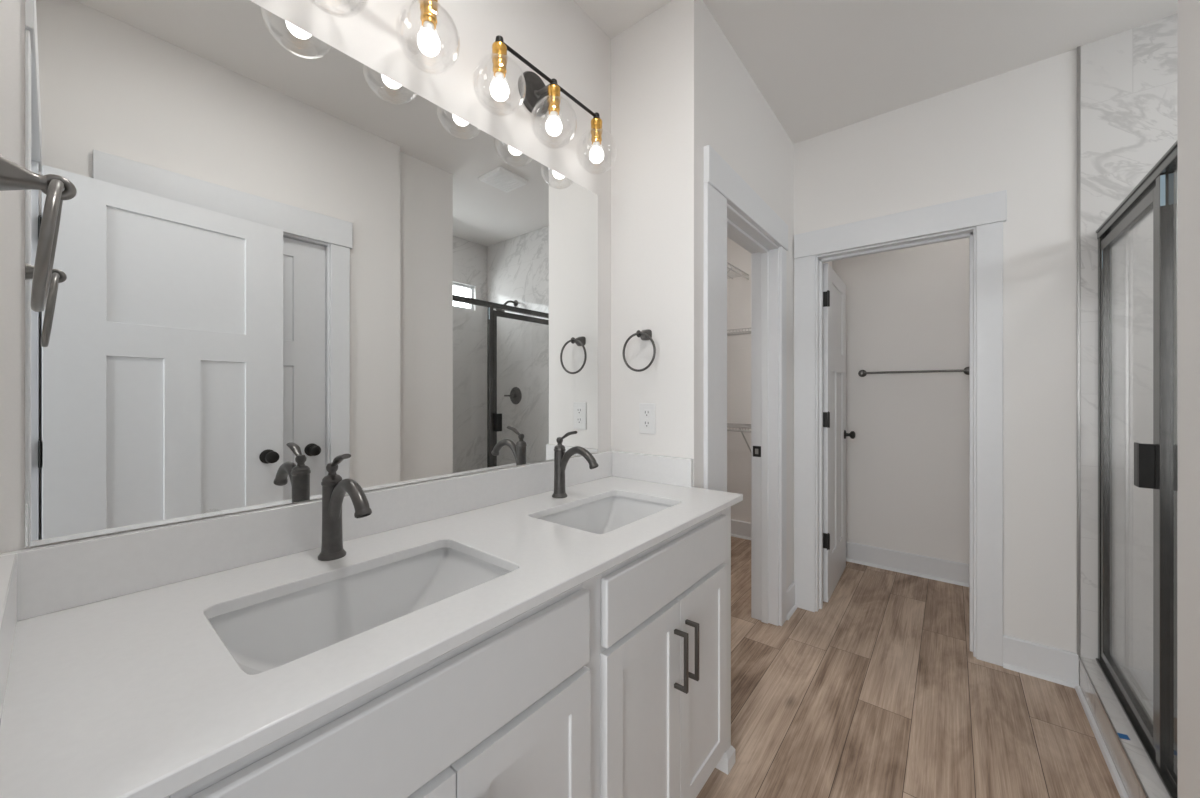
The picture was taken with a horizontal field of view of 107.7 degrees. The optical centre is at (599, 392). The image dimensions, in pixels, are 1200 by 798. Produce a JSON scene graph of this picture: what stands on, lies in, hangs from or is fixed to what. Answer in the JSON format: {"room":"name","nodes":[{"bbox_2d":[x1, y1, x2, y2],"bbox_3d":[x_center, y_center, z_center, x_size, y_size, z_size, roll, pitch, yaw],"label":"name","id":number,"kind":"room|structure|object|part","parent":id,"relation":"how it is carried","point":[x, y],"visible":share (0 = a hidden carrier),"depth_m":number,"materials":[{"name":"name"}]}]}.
{"room":"bathroom","nodes":[
{"label":"bathroom","id":0,"kind":"room"},
{"bbox_2d":[0,0,610,553],"bbox_3d":[-0.470,-0.110,1.284,0.120,2.740,1.760,0,0,39],"label":"wall","id":1,"kind":"structure","parent":0,"point":[557,37],"depth_m":1.23,"materials":[{"name":"paint"}]},
{"bbox_2d":[0,450,611,620],"bbox_3d":[-0.418,0.291,1.236,0.019,0.102,1.507,0,0,39],"label":"backsplash","id":2,"kind":"structure","parent":1,"relation":"attached to","point":[67,575],"depth_m":0.85,"materials":[{"name":"white stone"}]},
{"bbox_2d":[25,0,597,546],"bbox_3d":[-0.444,-0.278,1.213,0.007,1.028,1.392,0,0,39],"label":"wall mirror","id":3,"kind":"object","parent":1,"relation":"attached to","point":[277,258],"visible":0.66,"depth_m":0.90,"materials":[{"name":"silver mirror"}]},
{"bbox_2d":[309,0,460,74],"bbox_3d":[-0.571,-0.948,0.922,0.174,0.265,0.590,0,0,39],"label":"vanity light","id":4,"kind":"object","parent":1,"relation":"attached to","point":[428,41],"visible":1,"depth_m":1.07,"materials":[{"name":"clear glass"}]},
{"bbox_3d":[-0.562,-0.884,0.914,0.150,0.138,0.150,0,0,39],"label":"glass globe","id":5,"kind":"part","parent":4,"relation":"part of"},
{"bbox_3d":[-0.424,-0.884,1.086,0.150,0.138,0.150,0,0,39],"label":"glass globe","id":6,"kind":"part","parent":4,"relation":"part of"},
{"bbox_3d":[-0.424,-0.868,1.086,0.053,0.052,0.053,0,0,39],"label":"bulb","id":7,"kind":"part","parent":4,"relation":"part of","materials":[{"name":"white glass"}]},
{"bbox_2d":[420,0,437,29],"bbox_3d":[-0.424,-0.955,1.086,0.043,0.085,0.043,0,0,39],"label":"socket","id":8,"kind":"object","parent":4,"relation":"attached to","point":[429,9],"depth_m":1.07,"materials":[{"name":"gold metal"}]},
{"bbox_2d":[472,35,616,174],"bbox_3d":[-0.160,-0.948,1.435,0.174,0.265,0.590,0,0,39],"label":"vanity light","id":9,"kind":"object","parent":1,"relation":"attached to","point":[538,98],"visible":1,"depth_m":1.42,"materials":[{"name":"clear glass"}]},
{"bbox_3d":[-0.288,-0.884,1.256,0.150,0.138,0.150,0,0,39],"label":"glass globe","id":10,"kind":"part","parent":9,"relation":"part of"},
{"bbox_3d":[-0.288,-0.868,1.256,0.053,0.052,0.053,0,0,39],"label":"bulb","id":11,"kind":"part","parent":9,"relation":"part of","materials":[{"name":"white glass"}]},
{"bbox_2d":[492,41,506,77],"bbox_3d":[-0.288,-0.955,1.256,0.043,0.085,0.043,0,0,39],"label":"socket","id":12,"kind":"object","parent":9,"relation":"attached to","point":[499,61],"depth_m":1.24,"materials":[{"name":"gold metal"}]},
{"bbox_3d":[-0.182,-1.008,1.453,0.082,0.024,0.024,0,0,39],"label":"support arm","id":13,"kind":"part","parent":9,"relation":"part of","materials":[{"name":"grey metal"}]},
{"bbox_2d":[547,84,559,114],"bbox_3d":[-0.150,-0.955,1.428,0.043,0.085,0.043,0,0,39],"label":"socket","id":14,"kind":"object","parent":9,"relation":"attached to","point":[553,90],"depth_m":1.41,"materials":[{"name":"gold metal"}]},
{"bbox_3d":[-0.150,-0.884,1.428,0.150,0.138,0.150,0,0,39],"label":"glass globe","id":15,"kind":"part","parent":9,"relation":"part of"},
{"bbox_3d":[-0.150,-0.868,1.428,0.053,0.052,0.053,0,0,39],"label":"bulb","id":16,"kind":"part","parent":9,"relation":"part of","materials":[{"name":"white glass"}]},
{"bbox_3d":[-0.013,-0.884,1.599,0.150,0.138,0.150,0,0,39],"label":"glass globe","id":17,"kind":"part","parent":9,"relation":"part of"},
{"bbox_3d":[-0.013,-0.868,1.599,0.053,0.052,0.053,0,0,39],"label":"bulb","id":18,"kind":"part","parent":9,"relation":"part of","materials":[{"name":"white glass"}]},
{"bbox_2d":[591,117,601,143],"bbox_3d":[-0.013,-0.955,1.599,0.043,0.085,0.043,0,0,39],"label":"socket","id":19,"kind":"object","parent":9,"relation":"attached to","point":[596,123],"depth_m":1.58,"materials":[{"name":"gold metal"}]},
{"bbox_2d":[611,0,707,488],"bbox_3d":[-0.026,-0.110,1.966,1.040,2.740,0.120,0,0,39],"label":"wall","id":20,"kind":"structure","parent":0,"point":[659,64],"depth_m":1.69,"materials":[{"name":"paint"}]},
{"bbox_2d":[622,329,655,371],"bbox_3d":[0.161,-0.165,1.695,0.151,0.168,0.069,0,0,39],"label":"towel ring","id":21,"kind":"object","parent":20,"relation":"attached to","point":[646,334],"visible":1,"depth_m":1.69,"materials":[{"name":"brown metal"}]},
{"bbox_3d":[0.168,-0.228,1.703,0.050,0.042,0.046,0,0,39],"label":"mount post","id":22,"kind":"part","parent":21,"relation":"part of","materials":[{"name":"grey metal"}]},
{"bbox_2d":[639,403,655,433],"bbox_3d":[0.185,0.100,1.715,0.074,0.120,0.008,0,0,39],"label":"wall outlet","id":23,"kind":"object","parent":20,"relation":"attached to","point":[647,411],"visible":1,"depth_m":1.71,"materials":[{"name":"white plastic"}]},
{"bbox_2d":[643,420,649,427],"bbox_3d":[0.183,0.121,1.713,0.031,0.029,0.002,0,0,39],"label":"receptacle","id":24,"kind":"object","parent":23,"relation":"attached to","point":[646,423],"depth_m":1.71,"materials":[{"name":"white plastic"}]},
{"bbox_2d":[643,409,649,416],"bbox_3d":[0.183,0.079,1.713,0.031,0.029,0.002,0,0,39],"label":"receptacle","id":25,"kind":"object","parent":23,"relation":"attached to","point":[646,412],"depth_m":1.71,"materials":[{"name":"white plastic"}]},
{"bbox_2d":[708,9,793,589],"bbox_3d":[0.766,-0.110,2.236,0.140,2.740,1.292,0,0,39],"label":"wall","id":26,"kind":"structure","parent":0,"point":[744,130],"depth_m":2.13,"materials":[{"name":"paint"}]},
{"bbox_2d":[704,145,787,625],"bbox_3d":[0.662,0.165,2.091,0.169,2.191,1.021,0,0,39],"label":"door frame","id":27,"kind":"structure","parent":26,"relation":"attached to","point":[733,210],"depth_m":2.37,"materials":[{"name":"paint"}]},
{"bbox_3d":[0.873,0.325,2.437,0.045,0.060,0.004,0,0,39],"label":"strike plate","id":28,"kind":"part","parent":27,"relation":"part of","materials":[{"name":"black metal"}]},
{"bbox_2d":[786,581,797,619],"bbox_3d":[1.097,1.189,2.514,0.027,0.142,0.204,0,0,39],"label":"baseboard","id":29,"kind":"structure","parent":26,"relation":"attached to","point":[791,606],"depth_m":2.50,"materials":[{"name":"paint"}]},
{"bbox_2d":[727,237,968,563],"bbox_3d":[2.047,-0.110,3.242,2.440,2.740,0.140,0,0,39],"label":"wall","id":30,"kind":"structure","parent":0,"point":[907,309],"depth_m":3.10,"materials":[{"name":"paint"}]},
{"bbox_2d":[727,423,750,451],"bbox_3d":[1.274,0.409,3.597,0.780,0.282,0.309,0,0,39],"label":"wire shelf","id":31,"kind":"object","parent":30,"relation":"attached to","point":[730,425],"visible":0.27,"depth_m":3.58,"materials":[{"name":"white metal"}]},
{"bbox_2d":[727,328,750,335],"bbox_3d":[1.275,-0.380,3.598,0.780,0.280,0.304,0,0,39],"label":"wire shelf","id":32,"kind":"object","parent":30,"relation":"attached to","point":[740,329],"visible":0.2,"depth_m":3.58,"materials":[{"name":"white metal"}]},
{"bbox_2d":[731,519,750,539],"bbox_3d":[1.362,1.189,3.706,0.790,0.142,0.027,0,0,39],"label":"baseboard","id":33,"kind":"structure","parent":30,"relation":"attached to","point":[739,529],"depth_m":3.81,"materials":[{"name":"paint"}]},
{"bbox_2d":[846,541,968,586],"bbox_3d":[2.362,1.189,2.883,1.500,0.142,0.027,0,0,39],"label":"baseboard","id":34,"kind":"structure","parent":30,"relation":"attached to","point":[947,571],"depth_m":3.05,"materials":[{"name":"paint"}]},
{"bbox_2d":[858,367,968,376],"bbox_3d":[2.152,-0.145,3.021,0.654,0.054,0.072,0,0,39],"label":"towel bar","id":35,"kind":"object","parent":30,"relation":"attached to","point":[862,373],"visible":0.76,"depth_m":2.99,"materials":[{"name":"brown metal"}]},
{"bbox_3d":[1.918,-0.145,3.209,0.054,0.054,0.072,0,0,39],"label":"post","id":36,"kind":"part","parent":35,"relation":"part of","materials":[{"name":"brown metal"}]},
{"bbox_3d":[2.386,-0.145,2.834,0.054,0.054,0.072,0,0,39],"label":"post","id":37,"kind":"part","parent":35,"relation":"part of","materials":[{"name":"brown metal"}]},
{"bbox_2d":[574,0,1177,143],"bbox_3d":[1.048,-1.530,1.467,3.420,0.100,4.200,0,0,39],"label":"ceiling","id":38,"kind":"structure","parent":0,"point":[821,67],"depth_m":1.84,"materials":[{"name":"paint"}]},
{"bbox_2d":[696,536,1177,797],"bbox_3d":[1.040,1.295,1.473,3.400,0.130,4.200,0,0,39],"label":"floor","id":39,"kind":"structure","parent":0,"point":[880,691],"depth_m":1.74,"materials":[{"name":"brown wood"}]},
{"bbox_2d":[166,507,735,797],"bbox_3d":[-0.198,0.812,1.061,0.580,0.896,1.504,0,0,39],"label":"vanity cabinet","id":40,"kind":"object","parent":39,"relation":"on","point":[617,684],"visible":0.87,"depth_m":0.82,"materials":[{"name":"paint"}]},
{"bbox_2d":[0,450,742,797],"bbox_3d":[-0.207,0.301,1.067,0.561,0.124,1.507,0,0,39],"label":"countertop","id":41,"kind":"structure","parent":40,"relation":"on","point":[117,680],"depth_m":0.67,"materials":[{"name":"white stone"}]},
{"bbox_2d":[318,454,371,560],"bbox_3d":[-0.508,0.232,0.875,0.187,0.221,0.052,0,0,39],"label":"faucet","id":42,"kind":"object","parent":41,"relation":"on","point":[334,489],"visible":1,"depth_m":0.90,"materials":[{"name":"brown metal"}]},
{"bbox_3d":[-0.537,0.147,0.898,0.082,0.051,0.022,0,0,39],"label":"lever handle","id":43,"kind":"part","parent":42,"relation":"part of","materials":[{"name":"brown metal"}]},
{"bbox_3d":[-0.502,0.223,0.870,0.164,0.106,0.025,0,0,39],"label":"spout","id":44,"kind":"part","parent":42,"relation":"part of","materials":[{"name":"brown metal"}]},
{"bbox_2d":[209,548,509,673],"bbox_3d":[-0.393,0.443,0.780,0.308,0.159,0.468,0,0,39],"label":"undermount sink","id":45,"kind":"object","parent":41,"relation":"in","point":[273,633],"visible":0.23,"depth_m":0.85,"materials":[{"name":"ceramic"}]},
{"bbox_2d":[552,431,598,497],"bbox_3d":[-0.081,0.232,1.405,0.187,0.221,0.052,0,0,39],"label":"faucet","id":46,"kind":"object","parent":41,"relation":"on","point":[561,458],"visible":1,"depth_m":1.43,"materials":[{"name":"brown metal"}]},
{"bbox_3d":[-0.110,0.147,1.429,0.082,0.051,0.022,0,0,39],"label":"lever handle","id":47,"kind":"part","parent":46,"relation":"part of","materials":[{"name":"brown metal"}]},
{"bbox_3d":[-0.075,0.223,1.400,0.164,0.106,0.025,0,0,39],"label":"spout","id":48,"kind":"part","parent":46,"relation":"part of","materials":[{"name":"brown metal"}]},
{"bbox_2d":[538,496,671,533],"bbox_3d":[0.028,0.443,1.305,0.308,0.159,0.455,0,0,39],"label":"undermount sink","id":49,"kind":"object","parent":41,"relation":"in","point":[608,514],"visible":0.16,"depth_m":1.47,"materials":[{"name":"ceramic"}]},
{"bbox_3d":[-0.217,0.469,0.649,0.019,0.146,0.610,0,0,39],"label":"drawer","id":50,"kind":"part","parent":40,"relation":"part of","materials":[{"name":"paint"}]},
{"bbox_3d":[-0.313,0.854,0.529,0.019,0.596,0.302,0,0,39],"label":"cabinet door","id":51,"kind":"part","parent":40,"relation":"part of","materials":[{"name":"paint"}]},
{"bbox_3d":[-0.122,0.854,0.769,0.019,0.596,0.304,0,0,39],"label":"cabinet door","id":52,"kind":"part","parent":40,"relation":"part of","materials":[{"name":"paint"}]},
{"bbox_3d":[0.107,0.854,1.054,0.019,0.596,0.318,0,0,39],"label":"cabinet door","id":53,"kind":"part","parent":40,"relation":"part of","materials":[{"name":"paint"}]},
{"bbox_3d":[0.207,0.469,1.178,0.019,0.146,0.635,0,0,39],"label":"drawer","id":54,"kind":"part","parent":40,"relation":"part of","materials":[{"name":"paint"}]},
{"bbox_3d":[0.211,0.696,1.138,0.038,0.152,0.010,0,0,39],"label":"bar pull","id":55,"kind":"part","parent":40,"relation":"part of","materials":[{"name":"black metal"}]},
{"bbox_3d":[0.250,0.696,1.186,0.038,0.152,0.010,0,0,39],"label":"bar pull","id":56,"kind":"part","parent":40,"relation":"part of","materials":[{"name":"black metal"}]},
{"bbox_3d":[0.307,0.854,1.303,0.019,0.596,0.314,0,0,39],"label":"cabinet door","id":57,"kind":"part","parent":40,"relation":"part of","materials":[{"name":"paint"}]},
{"bbox_2d":[1075,655,1177,797],"bbox_3d":[1.760,1.190,1.428,0.137,0.140,1.048,0,0,39],"label":"shower curb","id":58,"kind":"object","parent":39,"relation":"on","point":[1133,774],"visible":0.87,"depth_m":1.49,"materials":[{"name":"stone"}]},
{"bbox_3d":[1.707,1.251,1.460,0.014,0.018,1.030,0,0,39],"label":"shoe moulding","id":59,"kind":"part","parent":58,"relation":"part of","materials":[{"name":"paint"}]},
{"bbox_2d":[1117,733,1129,739],"bbox_3d":[1.707,1.119,1.427,0.025,0.001,0.033,0,0,39],"label":"scrap","id":60,"kind":"object","parent":58,"relation":"on","point":[1123,736],"visible":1,"depth_m":1.43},
{"bbox_2d":[794,13,1177,708],"bbox_3d":[2.035,-0.110,1.964,2.180,2.740,0.130,0,0,39],"label":"wall","id":61,"kind":"structure","parent":0,"point":[1014,131],"depth_m":1.92,"materials":[{"name":"paint"}]},
{"bbox_2d":[823,263,854,601],"bbox_3d":[1.545,0.237,2.888,0.171,2.030,0.718,0,0,37],"label":"door","id":62,"kind":"structure","parent":61,"relation":"in","point":[834,288],"depth_m":2.81,"materials":[{"name":"paint"}]},
{"bbox_3d":[1.763,0.295,3.090,0.068,0.066,0.066,0,0,37],"label":"knob","id":63,"kind":"part","parent":62,"relation":"part of","materials":[{"name":"black metal"}]},
{"bbox_2d":[794,190,1006,665],"bbox_3d":[1.549,0.165,2.350,0.920,2.191,0.154,0,0,39],"label":"door frame","id":64,"kind":"structure","parent":61,"relation":"attached to","point":[980,219],"depth_m":2.13,"materials":[{"name":"paint"}]},
{"bbox_2d":[1003,635,1078,687],"bbox_3d":[1.950,1.189,1.944,0.238,0.142,0.027,0,0,39],"label":"baseboard","id":65,"kind":"structure","parent":61,"relation":"attached to","point":[1059,666],"depth_m":1.94,"materials":[{"name":"paint"}]},
{"bbox_2d":[1077,46,1080,654],"bbox_3d":[2.048,-0.181,1.875,0.010,2.598,0.013,0,0,39],"label":"trim","id":66,"kind":"structure","parent":61,"relation":"attached to","point":[1078,47],"depth_m":1.87,"materials":[{"name":"metal"}]},
{"bbox_2d":[1178,0,1199,797],"bbox_3d":[1.313,-0.110,0.863,0.120,2.740,0.390,0,0,39],"label":"wall","id":67,"kind":"structure","parent":0,"point":[1188,10],"depth_m":1.00,"materials":[{"name":"paint"}]},
{"bbox_2d":[1096,140,1177,797],"bbox_3d":[1.772,0.221,1.418,0.044,1.801,1.047,0,0,39],"label":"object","id":68,"kind":"object","parent":67,"relation":"attached to","point":[1163,176],"visible":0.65,"depth_m":1.29,"materials":[{"name":"black metal"}]},
{"bbox_3d":[1.772,-0.662,1.418,0.044,0.036,1.046,0,0,39],"label":"header rail","id":69,"kind":"part","parent":68,"relation":"part of","materials":[{"name":"brown metal"}]},
{"bbox_2d":[1101,187,1177,750],"bbox_3d":[1.882,0.229,1.556,0.094,1.710,0.630,0,0,39],"label":"shower door","id":70,"kind":"structure","parent":68,"relation":"attached to","point":[1144,454],"depth_m":1.74,"materials":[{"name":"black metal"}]},
{"bbox_3d":[1.883,-0.606,1.556,0.026,0.040,0.572,0,0,39],"label":"rail","id":71,"kind":"part","parent":70,"relation":"part of","materials":[{"name":"brown metal"}]},
{"bbox_3d":[1.883,1.071,1.556,0.026,0.026,0.572,0,0,39],"label":"rail","id":72,"kind":"part","parent":70,"relation":"part of","materials":[{"name":"brown metal"}]},
{"bbox_3d":[1.703,0.223,1.332,0.094,0.135,0.048,0,0,39],"label":"pull handle","id":73,"kind":"part","parent":70,"relation":"part of","materials":[{"name":"black metal"}]},
{"bbox_3d":[1.672,0.234,1.293,0.032,1.756,0.034,0,0,39],"label":"post","id":74,"kind":"part","parent":68,"relation":"part of","materials":[{"name":"brown metal"}]},
{"bbox_3d":[0.372,-0.110,3.199,0.120,2.740,2.302,0,0,39],"label":"wall","id":75,"kind":"structure","parent":0,"visible":0},
{"bbox_2d":[727,262,748,279],"bbox_3d":[0.500,-0.880,3.027,0.294,0.280,2.150,0,0,39],"label":"wire shelf","id":76,"kind":"object","parent":75,"relation":"attached to","point":[729,267],"visible":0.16,"depth_m":3.64,"materials":[{"name":"white metal"}]},
{"bbox_3d":[-0.359,-0.110,0.144,1.720,2.740,0.120,0,0,39],"label":"wall","id":77,"kind":"structure","parent":0,"visible":0},
{"bbox_2d":[0,156,76,311],"bbox_3d":[-0.635,-0.174,0.487,0.151,0.167,0.069,0,0,39],"label":"towel ring","id":78,"kind":"object","parent":77,"relation":"attached to","point":[13,176],"visible":1,"depth_m":0.47,"materials":[{"name":"grey metal"}]},
{"bbox_3d":[-0.642,-0.237,0.478,0.050,0.042,0.046,0,0,39],"label":"mount post","id":79,"kind":"part","parent":78,"relation":"part of","materials":[{"name":"grey metal"}]}
]}

